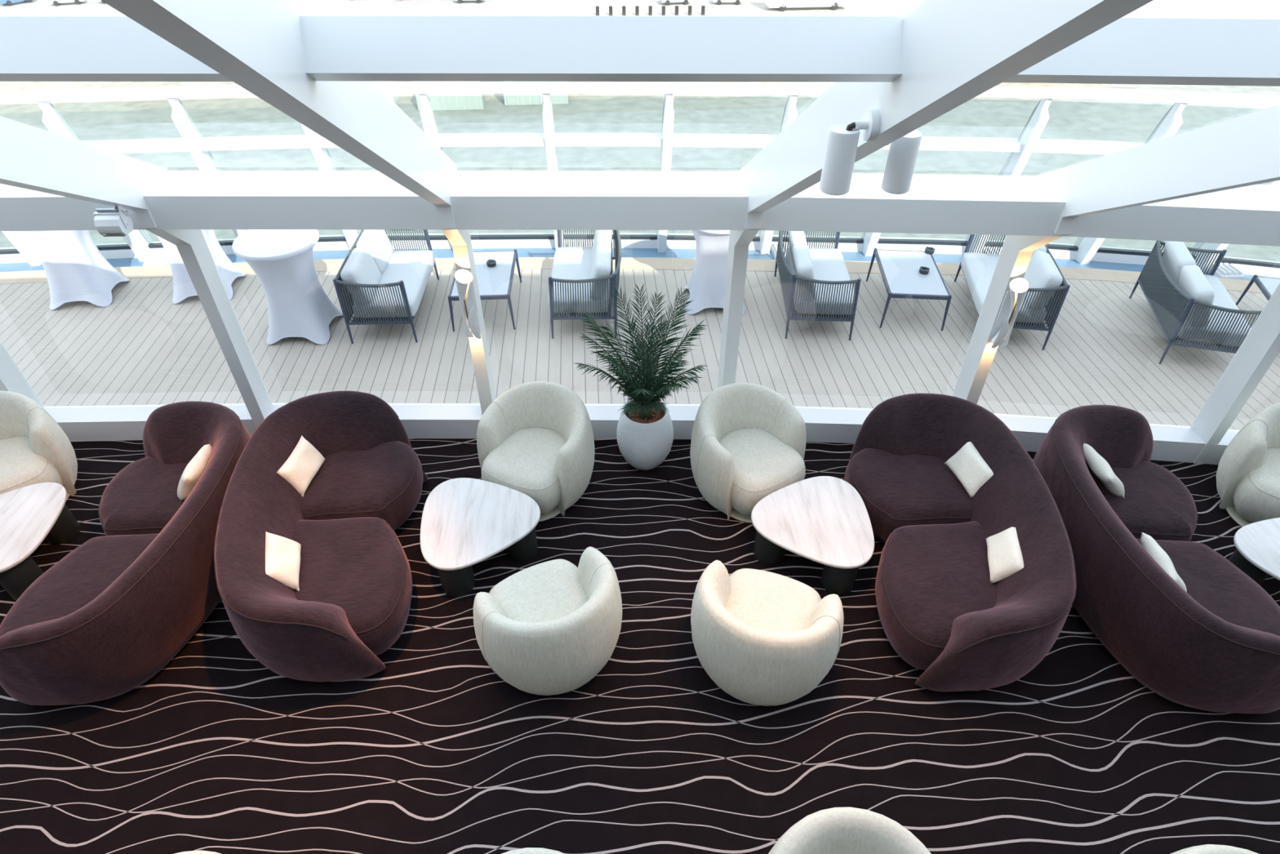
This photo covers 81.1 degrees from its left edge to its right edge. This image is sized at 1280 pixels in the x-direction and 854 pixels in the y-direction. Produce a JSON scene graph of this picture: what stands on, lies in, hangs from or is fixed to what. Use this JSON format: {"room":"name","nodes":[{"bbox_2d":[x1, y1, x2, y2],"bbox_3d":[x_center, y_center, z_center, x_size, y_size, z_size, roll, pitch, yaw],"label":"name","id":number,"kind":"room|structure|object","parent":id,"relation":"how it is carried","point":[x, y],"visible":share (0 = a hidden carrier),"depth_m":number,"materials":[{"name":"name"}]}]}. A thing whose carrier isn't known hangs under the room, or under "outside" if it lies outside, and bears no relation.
{"room":"ship interior","nodes":[
{"label":"ship interior","id":0,"kind":"room"},
{"bbox_2d":[0,257,1262,293],"bbox_3d":[-0.469,-1.501,8.824,24.173,0.304,1.573,1,40,2],"label":"floor strip","id":1,"kind":"object","parent":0,"point":[525,263],"visible":0.16,"depth_m":9.08,"materials":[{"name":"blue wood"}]},
{"bbox_2d":[0,438,1279,853],"bbox_3d":[1.121,3.559,2.795,16.400,0.252,11.520,-3,40,-3],"label":"floor","id":2,"kind":"structure","parent":0,"point":[432,751],"depth_m":4.54,"materials":[{"name":"brown carpet"}]},
{"bbox_2d":[0,340,44,408],"bbox_3d":[-5.367,-0.699,5.921,0.105,2.240,0.500,-3,40,-3],"label":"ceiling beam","id":3,"kind":"structure","parent":2,"relation":"on","point":[11,379],"depth_m":6.34,"materials":[{"name":"metal"}]},
{"bbox_2d":[0,390,77,501],"bbox_3d":[-5.061,0.260,5.897,0.958,0.805,0.905,-24,46,-25],"label":"tub chair","id":4,"kind":"object","parent":2,"relation":"on","point":[34,449],"visible":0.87,"depth_m":5.89,"materials":[{"name":"beige fabric"}]},
{"bbox_2d":[0,482,80,600],"bbox_3d":[-4.662,0.865,5.495,0.860,0.400,0.889,-3,40,-3],"label":"coffee table","id":5,"kind":"object","parent":2,"relation":"on","point":[31,514],"visible":0.87,"depth_m":5.41,"materials":[{"name":"white stone"}]},
{"bbox_2d":[0,400,250,705],"bbox_3d":[-3.485,0.783,5.246,1.264,0.838,2.220,-3,40,-3],"label":"curved sofa","id":6,"kind":"object","parent":2,"relation":"on","point":[111,614],"visible":0.86,"depth_m":4.83,"materials":[{"name":"fabric"}]},
{"bbox_2d":[0,533,159,636],"bbox_3d":[-3.558,1.200,5.033,1.058,0.456,1.048,-3,40,-3],"label":"seat cushion","id":7,"kind":"object","parent":6,"relation":"on","point":[87,571],"depth_m":4.91,"materials":[{"name":"fabric"}]},
{"bbox_2d":[98,456,188,535],"bbox_3d":[-3.550,0.590,5.755,1.027,0.456,0.871,-3,40,-3],"label":"seat cushion","id":8,"kind":"object","parent":6,"relation":"on","point":[142,498],"depth_m":5.49,"materials":[{"name":"fabric"}]},
{"bbox_2d":[177,442,212,501],"bbox_3d":[-3.285,0.331,5.527,0.185,0.234,0.410,0,40,0],"label":"throw pillow","id":9,"kind":"object","parent":6,"relation":"on","point":[193,470],"visible":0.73,"depth_m":5.42,"materials":[{"name":"beige fabric"}]},
{"bbox_2d":[43,403,256,441],"bbox_3d":[-4.365,-0.042,6.706,2.033,0.220,0.230,-1,40,-1],"label":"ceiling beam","id":10,"kind":"structure","parent":2,"relation":"on","point":[117,422],"depth_m":6.62,"materials":[{"name":"white"}]},
{"bbox_2d":[175,850,220,853],"bbox_3d":[-1.993,2.450,3.298,0.958,0.805,0.905,1,40,1],"label":"tub chair","id":11,"kind":"object","parent":2,"relation":"on","point":[190,851],"visible":1,"depth_m":3.34,"materials":[{"name":"beige fabric"}]},
{"bbox_2d":[146,229,271,428],"bbox_3d":[-3.345,-0.732,5.956,0.105,2.240,0.500,-3,40,-3],"label":"ceiling beam","id":12,"kind":"structure","parent":2,"relation":"on","point":[192,246],"depth_m":5.94,"materials":[{"name":"metal"}]},
{"bbox_2d":[213,390,428,681],"bbox_3d":[-2.226,0.692,5.351,1.264,0.838,2.220,-3,40,-3],"label":"curved sofa","id":13,"kind":"object","parent":2,"relation":"on","point":[352,603],"visible":0.94,"depth_m":5.07,"materials":[{"name":"fabric"}]},
{"bbox_2d":[265,531,301,591],"bbox_3d":[-2.355,0.879,4.915,0.208,0.216,0.410,-11,41,-13],"label":"throw pillow","id":14,"kind":"object","parent":13,"relation":"on","point":[282,554],"visible":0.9,"depth_m":4.86,"materials":[{"name":"beige fabric"}]},
{"bbox_2d":[276,435,325,496],"bbox_3d":[-2.523,0.290,5.589,0.180,0.238,0.410,4,40,5],"label":"throw pillow","id":15,"kind":"object","parent":13,"relation":"on","point":[305,460],"visible":1,"depth_m":5.53,"materials":[{"name":"beige fabric"}]},
{"bbox_2d":[292,516,412,655],"bbox_3d":[-2.093,1.100,5.149,1.058,0.456,1.048,-3,40,-3],"label":"seat cushion","id":16,"kind":"object","parent":13,"relation":"on","point":[359,566],"depth_m":4.98,"materials":[{"name":"fabric"}]},
{"bbox_2d":[300,440,422,530],"bbox_3d":[-2.233,0.496,5.864,1.027,0.456,0.871,-3,40,-3],"label":"seat cushion","id":17,"kind":"object","parent":13,"relation":"on","point":[381,479],"depth_m":5.65,"materials":[{"name":"fabric"}]},
{"bbox_2d":[265,403,482,438],"bbox_3d":[-2.341,-0.056,6.718,2.043,0.220,0.229,0,40,0],"label":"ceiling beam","id":18,"kind":"structure","parent":2,"relation":"on","point":[419,420],"depth_m":6.64,"materials":[{"name":"white"}]},
{"bbox_2d":[441,229,496,414],"bbox_3d":[-1.319,-0.728,5.947,0.105,2.240,0.500,-3,40,-3],"label":"ceiling beam","id":19,"kind":"structure","parent":2,"relation":"on","point":[460,239],"depth_m":6.02,"materials":[{"name":"metal"}]},
{"bbox_2d":[454,269,481,338],"bbox_3d":[-1.308,-0.929,5.721,0.136,0.558,0.143,-3,40,-3],"label":"wall sconce","id":20,"kind":"object","parent":19,"relation":"attached to","point":[464,278],"visible":1,"depth_m":5.71,"materials":[{"name":"white"}]},
{"bbox_2d":[420,477,540,597],"bbox_3d":[-1.154,0.816,5.545,0.860,0.400,0.889,-3,40,-3],"label":"coffee table","id":21,"kind":"object","parent":2,"relation":"on","point":[466,522],"visible":1,"depth_m":5.39,"materials":[{"name":"white stone"}]},
{"bbox_2d":[502,847,564,853],"bbox_3d":[-0.482,2.441,3.306,0.958,0.805,0.905,-3,40,-3],"label":"tub chair","id":22,"kind":"object","parent":2,"relation":"on","point":[527,850],"visible":1,"depth_m":3.34,"materials":[{"name":"beige fabric"}]},
{"bbox_2d":[476,381,595,521],"bbox_3d":[-0.822,0.182,5.980,0.958,0.805,0.905,17,43,20],"label":"tub chair","id":23,"kind":"object","parent":2,"relation":"on","point":[535,439],"visible":0.96,"depth_m":5.86,"materials":[{"name":"beige fabric"}]},
{"bbox_2d":[473,546,622,695],"bbox_3d":[-0.572,1.200,4.775,0.958,0.805,0.905,-20,44,-22],"label":"tub chair","id":24,"kind":"object","parent":2,"relation":"on","point":[548,628],"visible":1,"depth_m":4.51,"materials":[{"name":"beige fabric"}]},
{"bbox_2d":[574,282,706,470],"bbox_3d":[-0.002,-0.294,5.952,1.048,1.566,0.950,-3,40,-3],"label":"potted palm","id":25,"kind":"object","parent":2,"relation":"on","point":[645,429],"visible":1,"depth_m":5.87,"materials":[{"name":"green plant"}]},
{"bbox_2d":[617,398,673,470],"bbox_3d":[0.043,0.075,6.294,0.476,0.562,0.476,-3,40,-3],"label":"pot","id":26,"kind":"object","parent":25,"relation":"attached to","point":[645,441],"depth_m":6.10,"materials":[{"name":"ceramic"}]},
{"bbox_2d":[584,404,700,439],"bbox_3d":[-0.295,-0.050,6.707,2.084,0.220,0.229,0,40,0],"label":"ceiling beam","id":27,"kind":"structure","parent":2,"relation":"on","point":[604,418],"depth_m":6.63,"materials":[{"name":"white"}]},
{"bbox_3d":[-0.304,-0.946,6.071,2.060,1.990,0.166,-3,40,-3],"label":"window","id":28,"kind":"structure","parent":27,"relation":"attached to","visible":0},
{"bbox_2d":[0,170,1279,246],"bbox_3d":[-0.248,-1.504,5.073,10.281,0.250,0.808,0,40,0],"label":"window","id":29,"kind":"structure","parent":28,"relation":"on","point":[532,200],"depth_m":4.98,"materials":[{"name":"white paint"}]},
{"bbox_2d":[0,115,167,228],"bbox_3d":[-3.151,-1.156,1.931,0.105,3.743,5.875,-3,40,-3],"label":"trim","id":30,"kind":"structure","parent":29,"relation":"on","point":[32,157],"depth_m":4.28,"materials":[{"name":"white paint"}]},
{"bbox_2d":[93,206,133,236],"bbox_3d":[-3.416,-1.349,4.839,0.196,0.204,0.147,-1,40,-1],"label":"spotlight","id":31,"kind":"object","parent":30,"relation":"attached to","point":[108,222],"visible":0.98,"depth_m":4.81,"materials":[{"name":"white"}]},
{"bbox_2d":[98,231,124,236],"bbox_3d":[-3.421,-1.249,4.848,0.136,0.040,0.032,-1,40,-1],"label":"grille","id":32,"kind":"object","parent":31,"relation":"attached to","point":[104,233],"depth_m":4.84,"materials":[{"name":"grey"}]},
{"bbox_2d":[0,16,232,81],"bbox_3d":[-2.174,-1.261,2.499,1.939,0.196,0.166,0,40,0],"label":"beam","id":33,"kind":"structure","parent":30,"relation":"attached to","point":[33,48],"depth_m":2.46,"materials":[{"name":"white paint"}]},
{"bbox_2d":[101,0,457,228],"bbox_3d":[-1.131,-1.178,1.999,0.105,3.682,5.723,-3,40,-3],"label":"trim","id":34,"kind":"structure","parent":29,"relation":"on","point":[257,45],"depth_m":2.40,"materials":[{"name":"white paint"}]},
{"bbox_2d":[299,15,904,81],"bbox_3d":[-0.128,-1.255,2.488,1.980,0.196,0.166,0,40,1],"label":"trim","id":35,"kind":"structure","parent":34,"relation":"attached to","point":[335,47],"depth_m":2.44,"materials":[{"name":"white paint"}]},
{"bbox_2d":[738,0,1152,228],"bbox_3d":[0.930,-1.170,2.093,0.105,3.543,5.565,-3,40,-3],"label":"beam","id":36,"kind":"structure","parent":29,"relation":"on","point":[955,51],"depth_m":2.24,"materials":[{"name":"white paint"}]},
{"bbox_2d":[819,108,880,195],"bbox_3d":[0.766,-1.017,2.755,0.166,0.295,0.112,-3,40,-3],"label":"spotlight","id":37,"kind":"object","parent":36,"relation":"attached to","point":[842,143],"visible":1,"depth_m":2.71,"materials":[{"name":"white"}]},
{"bbox_2d":[881,129,922,194],"bbox_3d":[1.022,-1.089,2.980,0.166,0.295,0.112,-3,40,-3],"label":"spotlight","id":38,"kind":"object","parent":36,"relation":"attached to","point":[903,153],"visible":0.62,"depth_m":2.97,"materials":[{"name":"white"}]},
{"bbox_2d":[1036,104,1279,234],"bbox_3d":[2.963,-1.138,2.154,0.105,3.411,5.330,-3,40,-3],"label":"beam","id":39,"kind":"structure","parent":29,"relation":"on","point":[1243,150],"depth_m":3.92,"materials":[{"name":"metal"}]},
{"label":"window","id":40,"kind":"structure","parent":29,"relation":"on","visible":0},
{"bbox_2d":[1002,17,1279,86],"bbox_3d":[1.926,-1.222,2.444,1.965,0.196,0.166,2,40,2],"label":"beam","id":41,"kind":"structure","parent":40,"relation":"attached to","point":[1126,51],"depth_m":2.41,"materials":[{"name":"white paint"}]},
{"bbox_2d":[716,230,758,388],"bbox_3d":[0.747,-0.722,5.935,0.105,2.240,0.500,-3,40,-3],"label":"post","id":42,"kind":"object","parent":2,"relation":"on","point":[740,241],"depth_m":5.81,"materials":[{"name":"metal"}]},
{"bbox_2d":[689,382,806,522],"bbox_3d":[0.857,0.191,5.966,0.958,0.805,0.905,-24,46,-25],"label":"tub chair","id":43,"kind":"object","parent":2,"relation":"on","point":[748,443],"visible":0.97,"depth_m":5.84,"materials":[{"name":"beige fabric"}]},
{"bbox_2d":[690,560,844,706],"bbox_3d":[0.784,1.247,4.716,0.958,0.805,0.905,14,42,16],"label":"tub chair","id":44,"kind":"object","parent":2,"relation":"on","point":[766,638],"visible":1,"depth_m":4.45,"materials":[{"name":"beige fabric"}]},
{"bbox_2d":[751,475,874,595],"bbox_3d":[1.241,0.821,5.534,0.862,0.400,0.889,-3,40,-3],"label":"coffee table","id":45,"kind":"object","parent":2,"relation":"on","point":[824,520],"visible":0.99,"depth_m":5.38,"materials":[{"name":"white stone"}]},
{"bbox_2d":[795,406,873,443],"bbox_3d":[1.758,-0.017,6.663,2.071,0.220,0.228,2,40,2],"label":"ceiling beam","id":46,"kind":"structure","parent":2,"relation":"on","point":[823,424],"depth_m":6.59,"materials":[{"name":"white"}]},
{"bbox_2d":[768,807,931,853],"bbox_3d":[0.962,2.325,3.439,0.958,0.805,0.905,2,40,3],"label":"tub chair","id":47,"kind":"object","parent":2,"relation":"on","point":[834,830],"visible":1,"depth_m":3.43,"materials":[{"name":"beige fabric"}]},
{"bbox_2d":[842,393,1076,691],"bbox_3d":[2.193,0.719,5.309,1.264,0.838,2.220,-3,40,-3],"label":"curved sofa","id":48,"kind":"object","parent":2,"relation":"on","point":[940,609],"visible":0.89,"depth_m":5.02,"materials":[{"name":"fabric"}]},
{"bbox_2d":[844,448,973,543],"bbox_3d":[2.127,0.525,5.819,1.027,0.456,0.871,-3,40,-3],"label":"seat cushion","id":49,"kind":"object","parent":48,"relation":"on","point":[897,489],"depth_m":5.57,"materials":[{"name":"fabric"}]},
{"bbox_2d":[875,520,996,670],"bbox_3d":[2.120,1.136,5.097,1.058,0.456,1.048,-3,40,-3],"label":"seat cushion","id":50,"kind":"object","parent":48,"relation":"on","point":[931,574],"depth_m":4.91,"materials":[{"name":"fabric"}]},
{"bbox_2d":[944,441,993,497],"bbox_3d":[2.461,0.314,5.558,0.196,0.223,0.410,-7,41,-8],"label":"throw pillow","id":51,"kind":"object","parent":48,"relation":"on","point":[967,464],"visible":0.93,"depth_m":5.51,"materials":[{"name":"beige fabric"}]},
{"bbox_2d":[986,526,1023,583],"bbox_3d":[2.423,0.840,4.950,0.205,0.219,0.410,10,41,12],"label":"throw pillow","id":52,"kind":"object","parent":48,"relation":"on","point":[1005,558],"visible":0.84,"depth_m":4.89,"materials":[{"name":"beige fabric"}]},
{"bbox_2d":[951,235,1062,404],"bbox_3d":[2.788,-0.665,5.864,0.105,2.240,0.500,-3,40,-3],"label":"post","id":53,"kind":"object","parent":2,"relation":"on","point":[1016,251],"depth_m":5.83,"materials":[{"name":"metal"}]},
{"bbox_2d":[991,277,1029,348],"bbox_3d":[2.783,-0.850,5.650,0.136,0.558,0.143,-3,40,-3],"label":"wall sconce","id":54,"kind":"object","parent":53,"relation":"attached to","point":[1012,301],"visible":1,"depth_m":5.64,"materials":[{"name":"white"}]},
{"bbox_2d":[993,413,1205,462],"bbox_3d":[3.795,0.084,6.540,2.084,0.220,0.226,4,40,5],"label":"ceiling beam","id":55,"kind":"structure","parent":2,"relation":"on","point":[1178,443],"depth_m":6.44,"materials":[{"name":"white"}]},
{"bbox_2d":[1032,404,1279,713],"bbox_3d":[3.557,0.813,5.195,1.264,0.838,2.220,3,40,4],"label":"curved sofa","id":56,"kind":"object","parent":2,"relation":"on","point":[1213,646],"visible":0.91,"depth_m":4.81,"materials":[{"name":"fabric"}]},
{"bbox_2d":[1083,443,1124,497],"bbox_3d":[3.415,0.316,5.530,0.211,0.214,0.410,-3,40,-3],"label":"throw pillow","id":57,"kind":"object","parent":56,"relation":"on","point":[1100,467],"visible":0.96,"depth_m":5.43,"materials":[{"name":"beige fabric"}]},
{"bbox_2d":[1089,461,1197,541],"bbox_3d":[3.631,0.620,5.704,1.027,0.456,0.871,3,40,4],"label":"seat cushion","id":58,"kind":"object","parent":56,"relation":"on","point":[1156,504],"depth_m":5.45,"materials":[{"name":"fabric"}]},
{"bbox_2d":[1140,532,1186,591],"bbox_3d":[3.403,0.911,4.864,0.205,0.219,0.410,2,40,2],"label":"throw pillow","id":59,"kind":"object","parent":56,"relation":"on","point":[1149,544],"visible":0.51,"depth_m":4.81,"materials":[{"name":"beige fabric"}]},
{"bbox_2d":[1136,538,1279,635],"bbox_3d":[3.623,1.230,4.981,1.058,0.456,1.048,3,40,4],"label":"seat cushion","id":60,"kind":"object","parent":56,"relation":"on","point":[1212,580],"depth_m":4.85,"materials":[{"name":"fabric"}]},
{"bbox_2d":[1170,844,1257,853],"bbox_3d":[2.595,2.430,3.312,0.958,0.805,0.905,-1,40,-2],"label":"tub chair","id":61,"kind":"object","parent":2,"relation":"on","point":[1207,848],"visible":1,"depth_m":3.34,"materials":[{"name":"beige fabric"}]},
{"bbox_2d":[1200,429,1239,464],"bbox_3d":[5.858,0.244,6.346,2.160,0.220,0.225,5,40,6],"label":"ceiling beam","id":62,"kind":"structure","parent":2,"relation":"on","point":[1213,456],"depth_m":6.36,"materials":[{"name":"white"}]},
{"bbox_2d":[1190,282,1279,463],"bbox_3d":[4.819,-0.524,5.692,0.105,2.240,0.500,-3,40,-3],"label":"post","id":63,"kind":"object","parent":2,"relation":"on","point":[1260,347],"depth_m":5.94,"materials":[{"name":"metal"}]},
{"bbox_2d":[1216,402,1279,527],"bbox_3d":[5.078,0.344,5.776,0.958,0.805,0.905,21,45,23],"label":"tub chair","id":64,"kind":"object","parent":2,"relation":"on","point":[1248,472],"visible":0.98,"depth_m":5.75,"materials":[{"name":"beige fabric"}]},
{"bbox_2d":[1227,517,1279,585],"bbox_3d":[4.618,1.081,5.218,0.887,0.400,0.867,-3,40,-3],"label":"coffee table","id":65,"kind":"object","parent":2,"relation":"on","point":[1257,544],"visible":0.7,"depth_m":5.23,"materials":[{"name":"white stone"}]},
{"bbox_2d":[0,269,1279,430],"bbox_3d":[-0.359,-0.654,7.655,24.444,0.080,3.869,2,40,2],"label":"deck planking","id":66,"kind":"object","parent":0,"point":[1104,345],"visible":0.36,"depth_m":7.75,"materials":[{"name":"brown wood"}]},
{"bbox_2d":[16,230,129,310],"bbox_3d":[-6.345,-1.936,8.303,0.806,1.058,0.806,-5,40,-5],"label":"cocktail table","id":67,"kind":"object","parent":66,"relation":"on","point":[75,269],"visible":0.7,"depth_m":8.25,"materials":[{"name":"white fabric"}]},
{"bbox_2d":[156,229,245,303],"bbox_3d":[-5.021,-2.017,8.396,0.806,1.058,0.806,-4,40,-5],"label":"cocktail table","id":68,"kind":"object","parent":66,"relation":"on","point":[183,286],"visible":0.41,"depth_m":8.42,"materials":[{"name":"white fabric"}]},
{"bbox_2d":[231,229,342,344],"bbox_3d":[-3.607,-1.468,7.744,0.806,1.058,0.806,0,40,0],"label":"cocktail table","id":69,"kind":"object","parent":66,"relation":"on","point":[282,260],"visible":0.96,"depth_m":7.53,"materials":[{"name":"white fabric"}]},
{"bbox_2d":[333,229,439,343],"bbox_3d":[-2.730,-1.627,8.124,0.778,0.808,1.360,-1,40,-2],"label":"loveseat","id":70,"kind":"object","parent":66,"relation":"on","point":[376,283],"visible":0.89,"depth_m":7.79,"materials":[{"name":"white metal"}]},
{"bbox_2d":[340,245,381,305],"bbox_3d":[-2.887,-1.575,7.758,0.233,0.416,0.607,-1,40,-2],"label":"cushion","id":71,"kind":"object","parent":70,"relation":"on","point":[362,266],"depth_m":7.65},
{"bbox_2d":[355,229,393,273],"bbox_3d":[-2.909,-1.972,8.228,0.233,0.416,0.607,-1,40,-2],"label":"cushion","id":72,"kind":"object","parent":70,"relation":"on","point":[377,242],"depth_m":8.13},
{"bbox_2d":[352,249,434,317],"bbox_3d":[-2.662,-1.580,8.167,0.642,0.190,1.242,-1,40,-2],"label":"seat cushion","id":73,"kind":"object","parent":70,"relation":"on","point":[415,268],"depth_m":8.05,"materials":[{"name":"fabric"}]},
{"bbox_2d":[448,248,521,331],"bbox_3d":[-1.705,-1.534,8.310,0.670,0.424,1.040,-2,40,-2],"label":"outdoor table","id":74,"kind":"object","parent":66,"relation":"on","point":[495,282],"visible":0.71,"depth_m":8.10,"materials":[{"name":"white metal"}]},
{"bbox_2d":[548,230,622,338],"bbox_3d":[-0.585,-1.688,8.191,0.778,0.808,1.360,-1,40,-1],"label":"loveseat","id":75,"kind":"object","parent":66,"relation":"on","point":[582,277],"visible":0.82,"depth_m":7.79,"materials":[{"name":"grey fabric"}]},
{"bbox_2d":[548,246,609,313],"bbox_3d":[-0.653,-1.638,8.231,0.642,0.190,1.242,-1,40,-1],"label":"seat cushion","id":76,"kind":"object","parent":75,"relation":"on","point":[569,262],"depth_m":8.11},
{"bbox_2d":[589,240,611,299],"bbox_3d":[-0.413,-1.641,7.831,0.233,0.416,0.607,-1,40,-1],"label":"cushion","id":77,"kind":"object","parent":75,"relation":"on","point":[602,262],"depth_m":7.65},
{"bbox_2d":[591,230,612,265],"bbox_3d":[-0.424,-2.038,8.301,0.233,0.416,0.607,-1,40,-1],"label":"cushion","id":78,"kind":"object","parent":75,"relation":"on","point":[606,236],"depth_m":8.08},
{"bbox_2d":[684,230,744,315],"bbox_3d":[0.844,-1.844,8.179,0.806,1.058,0.806,1,40,2],"label":"cocktail table","id":79,"kind":"object","parent":66,"relation":"on","point":[706,284],"visible":0.49,"depth_m":8.05,"materials":[{"name":"white fabric"}]},
{"bbox_2d":[773,231,861,340],"bbox_3d":[1.897,-1.669,8.164,0.778,0.808,1.360,2,40,2],"label":"loveseat","id":80,"kind":"object","parent":66,"relation":"on","point":[816,283],"visible":0.88,"depth_m":7.77,"materials":[{"name":"grey fabric"}]},
{"bbox_2d":[787,231,806,268],"bbox_3d":[1.746,-2.023,8.279,0.233,0.416,0.607,2,40,2],"label":"cushion","id":81,"kind":"object","parent":80,"relation":"on","point":[794,237],"depth_m":8.07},
{"bbox_2d":[792,241,816,301],"bbox_3d":[1.714,-1.626,7.809,0.233,0.416,0.607,2,40,2],"label":"cushion","id":82,"kind":"object","parent":80,"relation":"on","point":[803,265],"depth_m":7.62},
{"bbox_2d":[785,247,857,315],"bbox_3d":[1.965,-1.619,8.202,0.642,0.190,1.242,2,40,2],"label":"seat cushion","id":83,"kind":"object","parent":80,"relation":"on","point":[828,264],"depth_m":8.06,"materials":[{"name":"fabric"}]},
{"bbox_2d":[866,248,951,330],"bbox_3d":[2.966,-1.545,8.313,0.670,0.424,1.040,3,40,4],"label":"outdoor table","id":84,"kind":"object","parent":66,"relation":"on","point":[899,269],"visible":0.98,"depth_m":8.10,"materials":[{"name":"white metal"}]},
{"bbox_2d":[919,266,929,274],"bbox_3d":[3.097,-1.707,8.148,0.104,0.051,0.104,-3,40,-3],"label":"ashtray","id":85,"kind":"object","parent":84,"relation":"on","point":[923,270],"visible":1,"depth_m":8.13,"materials":[{"name":"grey"}]},
{"bbox_2d":[954,234,1070,350],"bbox_3d":[3.969,-1.568,8.039,0.778,0.808,1.360,6,41,7],"label":"loveseat","id":86,"kind":"object","parent":66,"relation":"on","point":[1044,299],"visible":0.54,"depth_m":7.64,"materials":[{"name":"grey fabric"}]},
{"bbox_2d":[960,252,1045,323],"bbox_3d":[3.902,-1.526,8.089,0.642,0.190,1.242,6,41,7],"label":"seat cushion","id":87,"kind":"object","parent":86,"relation":"on","point":[978,268],"depth_m":8.11,"materials":[{"name":"fabric"}]},
{"bbox_2d":[1031,245,1046,257],"bbox_3d":[4.182,-1.898,8.125,0.233,0.416,0.607,6,41,7],"label":"cushion","id":88,"kind":"object","parent":86,"relation":"on","point":[1043,248],"depth_m":7.80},
{"bbox_2d":[1023,249,1062,310],"bbox_3d":[4.086,-1.505,7.660,0.233,0.416,0.607,6,41,7],"label":"cushion","id":89,"kind":"object","parent":86,"relation":"on","point":[1042,272],"depth_m":7.52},
{"bbox_2d":[1128,240,1262,364],"bbox_3d":[5.737,-1.314,7.735,0.778,0.808,1.360,10,41,11],"label":"loveseat","id":90,"kind":"object","parent":66,"relation":"on","point":[1192,308],"visible":0.92,"depth_m":7.42,"materials":[{"name":"fabric"}]},
{"bbox_2d":[1162,240,1195,285],"bbox_3d":[5.655,-1.684,7.869,0.233,0.416,0.607,10,41,11],"label":"cushion","id":91,"kind":"object","parent":90,"relation":"on","point":[1176,255],"depth_m":7.74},
{"bbox_2d":[1177,265,1214,327],"bbox_3d":[5.496,-1.300,7.414,0.233,0.416,0.607,10,41,11],"label":"cushion","id":92,"kind":"object","parent":90,"relation":"on","point":[1192,281],"depth_m":7.26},
{"bbox_2d":[1177,274,1251,346],"bbox_3d":[5.803,-1.254,7.763,0.642,0.190,1.242,10,41,11],"label":"seat cushion","id":93,"kind":"object","parent":90,"relation":"on","point":[1222,298],"depth_m":7.39,"materials":[{"name":"fabric"}]},
{"bbox_2d":[1235,274,1279,305],"bbox_3d":[6.832,-1.117,7.798,0.670,0.424,1.040,10,41,11],"label":"outdoor table","id":94,"kind":"object","parent":66,"relation":"on","point":[1267,286],"visible":0.68,"depth_m":7.99,"materials":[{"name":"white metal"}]},
{"label":"outside","id":95,"kind":"structure","parent":0,"visible":0},
{"bbox_2d":[0,0,1279,262],"bbox_3d":[-15.468,-124.125,182.423,520.000,1.000,400.000,-3,40,-3],"label":"sea","id":96,"kind":"structure","parent":95,"point":[1126,121],"depth_m":68.46,"materials":[{"name":"liquid"}]},
{"bbox_2d":[0,0,31,5],"bbox_3d":[-88.114,-60.533,105.412,1.800,1.460,4.300,24,46,26],"label":"car","id":97,"kind":"object","parent":96,"relation":"on","point":[9,2],"visible":1,"depth_m":104.55,"materials":[{"name":"blue paint"}]},
{"bbox_2d":[47,0,84,5],"bbox_3d":[-80.562,-60.238,105.047,4.300,1.460,1.800,-14,42,-16],"label":"car","id":98,"kind":"object","parent":96,"relation":"on","point":[55,2],"visible":1,"depth_m":104.47,"materials":[{"name":"white paint"}]},
{"bbox_2d":[373,80,399,103],"bbox_3d":[-26.308,-32.149,70.801,6.000,2.600,2.540,-3,40,-3],"label":"shipping container","id":99,"kind":"object","parent":96,"relation":"on","point":[393,97],"visible":0.09,"depth_m":70.36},
{"bbox_2d":[413,80,485,111],"bbox_3d":[-17.688,-31.258,69.727,6.000,2.600,2.540,-3,40,-3],"label":"shipping container","id":100,"kind":"object","parent":96,"relation":"on","point":[438,101],"visible":0.41,"depth_m":69.13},
{"bbox_2d":[502,81,568,105],"bbox_3d":[-9.878,-32.269,70.907,6.000,2.600,2.540,-3,40,-3],"label":"shipping container","id":101,"kind":"object","parent":96,"relation":"on","point":[517,99],"visible":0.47,"depth_m":70.41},
{"bbox_2d":[659,0,692,5],"bbox_3d":[4.984,-60.025,104.607,4.300,1.460,1.800,-6,41,-7],"label":"car","id":102,"kind":"object","parent":96,"relation":"on","point":[667,2],"visible":1,"depth_m":104.14,"materials":[{"name":"silver metal"}]},
{"bbox_2d":[712,0,743,4],"bbox_3d":[12.301,-60.043,104.612,4.300,1.460,1.800,-1,40,-1],"label":"car","id":103,"kind":"object","parent":96,"relation":"on","point":[718,2],"visible":1,"depth_m":104.14,"materials":[{"name":"white paint"}]},
{"bbox_2d":[764,0,848,11],"bbox_3d":[22.763,-58.471,101.527,11.000,2.988,2.560,-3,40,-4],"label":"bus","id":104,"kind":"object","parent":96,"relation":"on","point":[781,5],"visible":1,"depth_m":101.01,"materials":[{"name":"white paint"}]},
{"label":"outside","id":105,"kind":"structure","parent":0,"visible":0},
{"bbox_3d":[-0.102,9.291,10.092,24.000,17.580,16.434,-3,40,-3],"label":"ship","id":106,"kind":"object","parent":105,"visible":0},
{"bbox_2d":[0,248,1279,280],"bbox_3d":[-0.522,-1.836,9.534,24.280,0.140,2.567,1,40,2],"label":"gutter","id":107,"kind":"object","parent":106,"relation":"on","point":[522,252],"visible":0.02,"depth_m":9.92,"materials":[{"name":"blue paint"}]},
{"bbox_2d":[0,82,1279,279],"bbox_3d":[-0.525,-2.753,8.779,24.232,2.275,2.119,1,40,2],"label":"railing","id":108,"kind":"object","parent":107,"relation":"on","point":[139,244],"visible":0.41,"depth_m":8.66,"materials":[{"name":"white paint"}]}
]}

